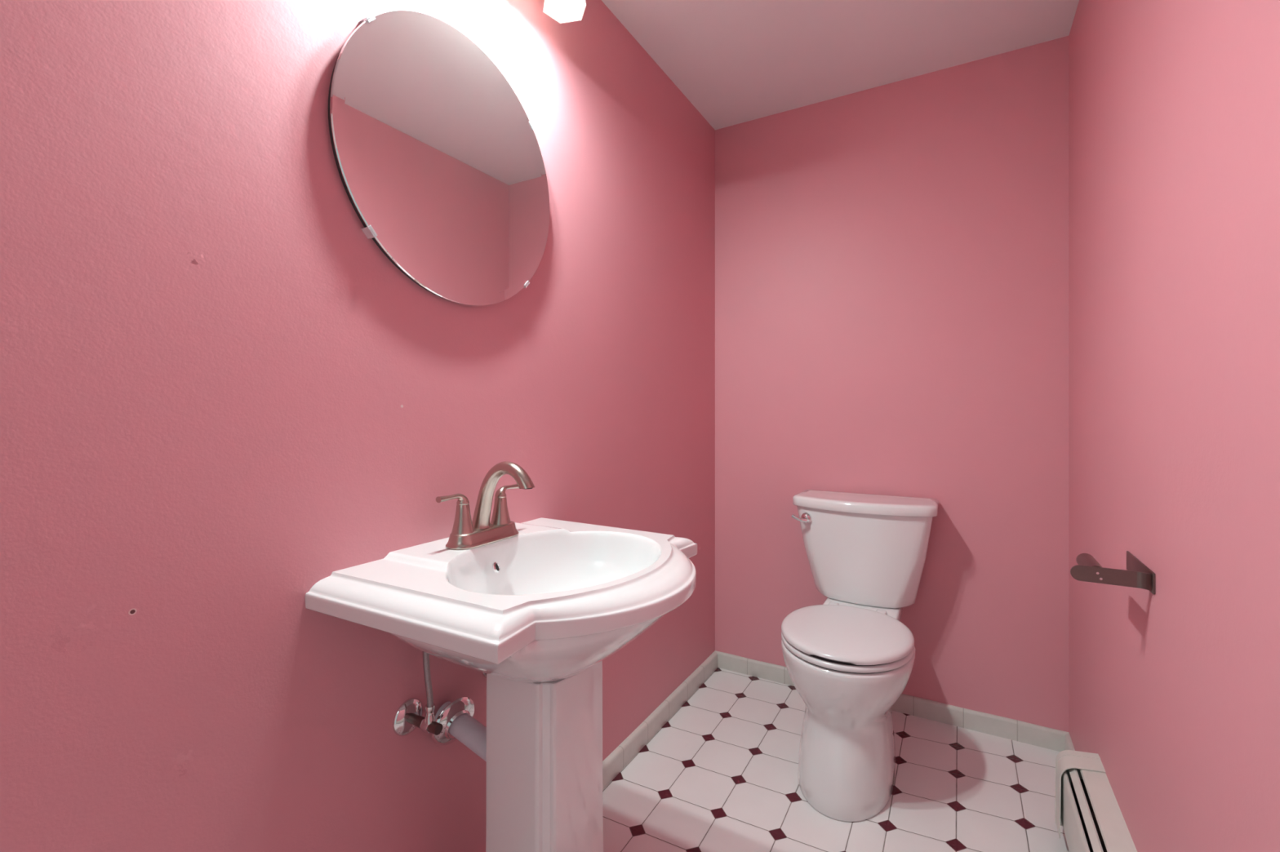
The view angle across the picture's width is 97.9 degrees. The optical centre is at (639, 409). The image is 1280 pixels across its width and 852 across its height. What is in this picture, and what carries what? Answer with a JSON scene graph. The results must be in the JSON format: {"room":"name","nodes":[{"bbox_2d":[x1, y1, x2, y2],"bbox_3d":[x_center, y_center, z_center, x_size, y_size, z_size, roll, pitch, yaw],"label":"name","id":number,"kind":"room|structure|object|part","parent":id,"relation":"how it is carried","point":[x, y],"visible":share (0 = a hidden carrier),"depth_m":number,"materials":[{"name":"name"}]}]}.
{"room":"bathroom","nodes":[
{"label":"bathroom","id":0,"kind":"room"},
{"bbox_2d":[0,0,715,851],"bbox_3d":[-0.432,-0.050,1.179,0.100,2.300,2.856,0,0,30],"label":"wall","id":1,"kind":"structure","parent":0,"point":[221,397],"depth_m":0.85,"materials":[{"name":"pink paint"}]},
{"bbox_2d":[392,651,442,736],"bbox_3d":[-0.405,0.521,1.039,0.085,0.194,0.066,0,0,30],"label":"supply valve","id":2,"kind":"object","parent":1,"relation":"attached to","point":[408,717],"visible":0.88,"depth_m":1.03,"materials":[{"name":"silver metal"}]},
{"bbox_2d":[328,9,549,306],"bbox_3d":[-0.373,-0.500,1.162,0.019,0.563,0.563,0,0,30],"label":"round mirror","id":3,"kind":"object","parent":1,"relation":"attached to","point":[438,159],"visible":1,"depth_m":1.10,"materials":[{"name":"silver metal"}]},
{"bbox_2d":[431,697,486,761],"bbox_3d":[-0.327,0.633,1.091,0.180,0.112,0.096,0,0,30],"label":"drain pipe","id":4,"kind":"object","parent":1,"relation":"attached to","point":[456,717],"visible":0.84,"depth_m":1.09,"materials":[{"name":"silver metal"}]},
{"bbox_2d":[542,0,586,23],"bbox_3d":[-0.278,-1.038,1.185,0.161,0.204,0.480,0,0,30],"label":"vanity light","id":5,"kind":"object","parent":1,"relation":"attached to","point":[561,11],"visible":1,"depth_m":1.33,"materials":[{"name":"white glass"}]},
{"bbox_2d":[602,651,717,790],"bbox_3d":[-0.384,1.068,1.145,0.018,0.065,2.844,0,0,30],"label":"baseboard","id":6,"kind":"structure","parent":1,"relation":"attached to","point":[629,748],"depth_m":1.89,"materials":[{"name":"tile"}]},
{"bbox_2d":[602,667,1069,851],"bbox_3d":[0.139,1.140,0.852,1.416,0.080,3.056,0,0,30],"label":"floor","id":7,"kind":"structure","parent":0,"point":[720,775],"depth_m":1.61,"materials":[{"name":"tile"}]},
{"bbox_2d":[305,517,697,851],"bbox_3d":[-0.157,0.681,1.037,0.518,0.837,0.628,0,0,30],"label":"pedestal sink","id":8,"kind":"object","parent":7,"relation":"on","point":[539,611],"visible":0.88,"depth_m":0.94,"materials":[{"name":"white ceramic"}]},
{"bbox_2d":[435,461,534,550],"bbox_3d":[-0.303,0.182,1.123,0.180,0.162,0.179,0,0,-10],"label":"faucet","id":9,"kind":"object","parent":8,"relation":"on","point":[466,533],"visible":1,"depth_m":1.09,"materials":[{"name":"silver metal"}]},
{"bbox_3d":[-0.355,0.172,1.056,0.025,0.023,0.071,0,0,30],"label":"lever","id":10,"kind":"part","parent":9,"relation":"part of","materials":[{"name":"silver metal"}]},
{"bbox_3d":[-0.343,0.207,1.077,0.043,0.063,0.043,0,0,30],"label":"handle","id":11,"kind":"part","parent":9,"relation":"part of","materials":[{"name":"silver metal"}]},
{"bbox_3d":[-0.314,0.250,1.119,0.064,0.026,0.173,0,0,30],"label":"plate","id":12,"kind":"part","parent":9,"relation":"part of","materials":[{"name":"silver metal"}]},
{"bbox_3d":[-0.292,0.207,1.166,0.043,0.063,0.043,0,0,30],"label":"handle","id":13,"kind":"part","parent":9,"relation":"part of","materials":[{"name":"silver metal"}]},
{"bbox_3d":[-0.271,0.172,1.095,0.159,0.141,0.045,0,0,30],"label":"spout","id":14,"kind":"part","parent":9,"relation":"part of","materials":[{"name":"silver metal"}]},
{"bbox_3d":[-0.279,0.172,1.187,0.025,0.023,0.071,0,0,30],"label":"lever","id":15,"kind":"part","parent":9,"relation":"part of","materials":[{"name":"silver metal"}]},
{"bbox_2d":[305,517,697,683],"bbox_3d":[-0.157,0.370,1.037,0.518,0.215,0.628,0,0,30],"label":"basin","id":16,"kind":"object","parent":8,"relation":"in","point":[550,602],"depth_m":0.87,"materials":[{"name":"ceramic"}]},
{"bbox_2d":[781,489,938,822],"bbox_3d":[0.679,0.707,1.782,0.468,0.786,0.677,0,0,30],"label":"toilet","id":17,"kind":"object","parent":7,"relation":"on","point":[850,657],"visible":1,"depth_m":1.61,"materials":[{"name":"white ceramic"}]},
{"bbox_3d":[0.566,0.388,1.984,0.053,0.029,0.011,0,0,15],"label":"lever arm","id":18,"kind":"part","parent":17,"relation":"part of","materials":[{"name":"silver metal"}]},
{"bbox_3d":[0.594,0.388,1.991,0.038,0.038,0.017,0,0,30],"label":"flush lever","id":19,"kind":"part","parent":17,"relation":"part of","materials":[{"name":"silver metal"}]},
{"bbox_3d":[0.618,0.688,1.675,0.371,0.017,0.430,0,0,30],"label":"seat","id":20,"kind":"part","parent":17,"relation":"part of","materials":[{"name":"white plastic"}]},
{"bbox_3d":[0.618,0.664,1.675,0.371,0.024,0.430,0,0,30],"label":"lid","id":21,"kind":"part","parent":17,"relation":"part of","materials":[{"name":"white plastic"}]},
{"bbox_3d":[0.656,0.900,1.742,0.372,0.400,0.585,0,0,30],"label":"bowl","id":22,"kind":"part","parent":17,"relation":"part of","materials":[{"name":"white ceramic"}]},
{"bbox_2d":[822,597,902,621],"bbox_3d":[0.770,0.694,1.930,0.240,0.043,0.205,0,0,30],"label":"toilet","id":23,"kind":"object","parent":17,"relation":"attached to","point":[895,611],"depth_m":1.89,"materials":[{"name":"white ceramic"}]},
{"bbox_3d":[0.790,0.510,1.975,0.442,0.325,0.211,0,0,30],"label":"tank","id":24,"kind":"part","parent":17,"relation":"part of","materials":[{"name":"white ceramic"}]},
{"bbox_3d":[0.789,0.331,1.973,0.468,0.034,0.237,0,0,30],"label":"tank lid","id":25,"kind":"part","parent":17,"relation":"part of","materials":[{"name":"white ceramic"}]},
{"bbox_2d":[601,0,1079,129],"bbox_3d":[0.139,-1.250,0.852,1.416,0.100,3.056,0,0,30],"label":"ceiling","id":26,"kind":"structure","parent":0,"point":[735,61],"depth_m":1.81,"materials":[{"name":"paint"}]},
{"bbox_2d":[715,35,1068,732],"bbox_3d":[0.874,-0.050,2.134,1.416,2.300,0.100,0,0,30],"label":"wall","id":27,"kind":"structure","parent":0,"point":[891,260],"depth_m":2.00,"materials":[{"name":"pink paint"}]},
{"bbox_2d":[714,650,1069,751],"bbox_3d":[0.847,1.068,2.085,1.216,0.065,0.012,0,0,30],"label":"baseboard","id":28,"kind":"structure","parent":27,"relation":"attached to","point":[1048,738],"depth_m":1.94,"materials":[{"name":"tile"}]},
{"bbox_2d":[1068,0,1279,851],"bbox_3d":[0.710,-0.050,0.524,0.100,2.300,2.856,0,0,30],"label":"wall","id":29,"kind":"structure","parent":0,"point":[1174,105],"depth_m":0.89,"materials":[{"name":"pink paint"}]},
{"bbox_2d":[1064,733,1075,751],"bbox_3d":[1.262,1.068,1.600,0.012,0.064,0.416,0,0,30],"label":"baseboard","id":30,"kind":"structure","parent":29,"relation":"attached to","point":[1068,745],"depth_m":1.75,"materials":[{"name":"tile"}]},
{"bbox_2d":[1054,750,1137,851],"bbox_3d":[0.532,0.985,0.405,0.091,0.230,2.372,0,0,30],"label":"baseboard heater","id":31,"kind":"object","parent":29,"relation":"attached to","point":[1087,809],"visible":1,"depth_m":1.28,"materials":[{"name":"beige metal"}]},
{"bbox_3d":[0.496,0.981,0.407,0.008,0.158,2.340,0,0,30],"label":"panel","id":32,"kind":"part","parent":31,"relation":"part of","materials":[{"name":"white metal"}]},
{"bbox_3d":[1.115,0.969,1.420,0.088,0.192,0.030,0,0,30],"label":"plate","id":33,"kind":"part","parent":31,"relation":"part of","materials":[{"name":"white metal"}]},
{"bbox_3d":[0.542,0.987,0.381,0.048,0.226,2.340,0,0,30],"label":"panel","id":34,"kind":"part","parent":31,"relation":"part of","materials":[{"name":"white metal"}]},
{"bbox_2d":[1070,551,1155,594],"bbox_3d":[0.917,0.313,1.106,0.119,0.038,0.184,0,0,30],"label":"toilet paper holder","id":35,"kind":"object","parent":29,"relation":"attached to","point":[1137,575],"visible":1,"depth_m":1.05,"materials":[{"name":"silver metal"}]},
{"bbox_3d":[0.894,0.312,1.104,0.031,0.031,0.110,0,0,30],"label":"roll post","id":36,"kind":"part","parent":35,"relation":"part of","materials":[{"name":"brown metal"}]},
{"bbox_3d":[0.872,0.313,1.050,0.097,0.030,0.004,0,0,30],"label":"arm","id":37,"kind":"part","parent":35,"relation":"part of","materials":[{"name":"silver metal"}]},
{"bbox_3d":[0.968,0.313,1.078,0.004,0.038,0.183,0,0,30],"label":"mounting plate","id":38,"kind":"part","parent":35,"relation":"part of","materials":[{"name":"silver metal"}]}
]}

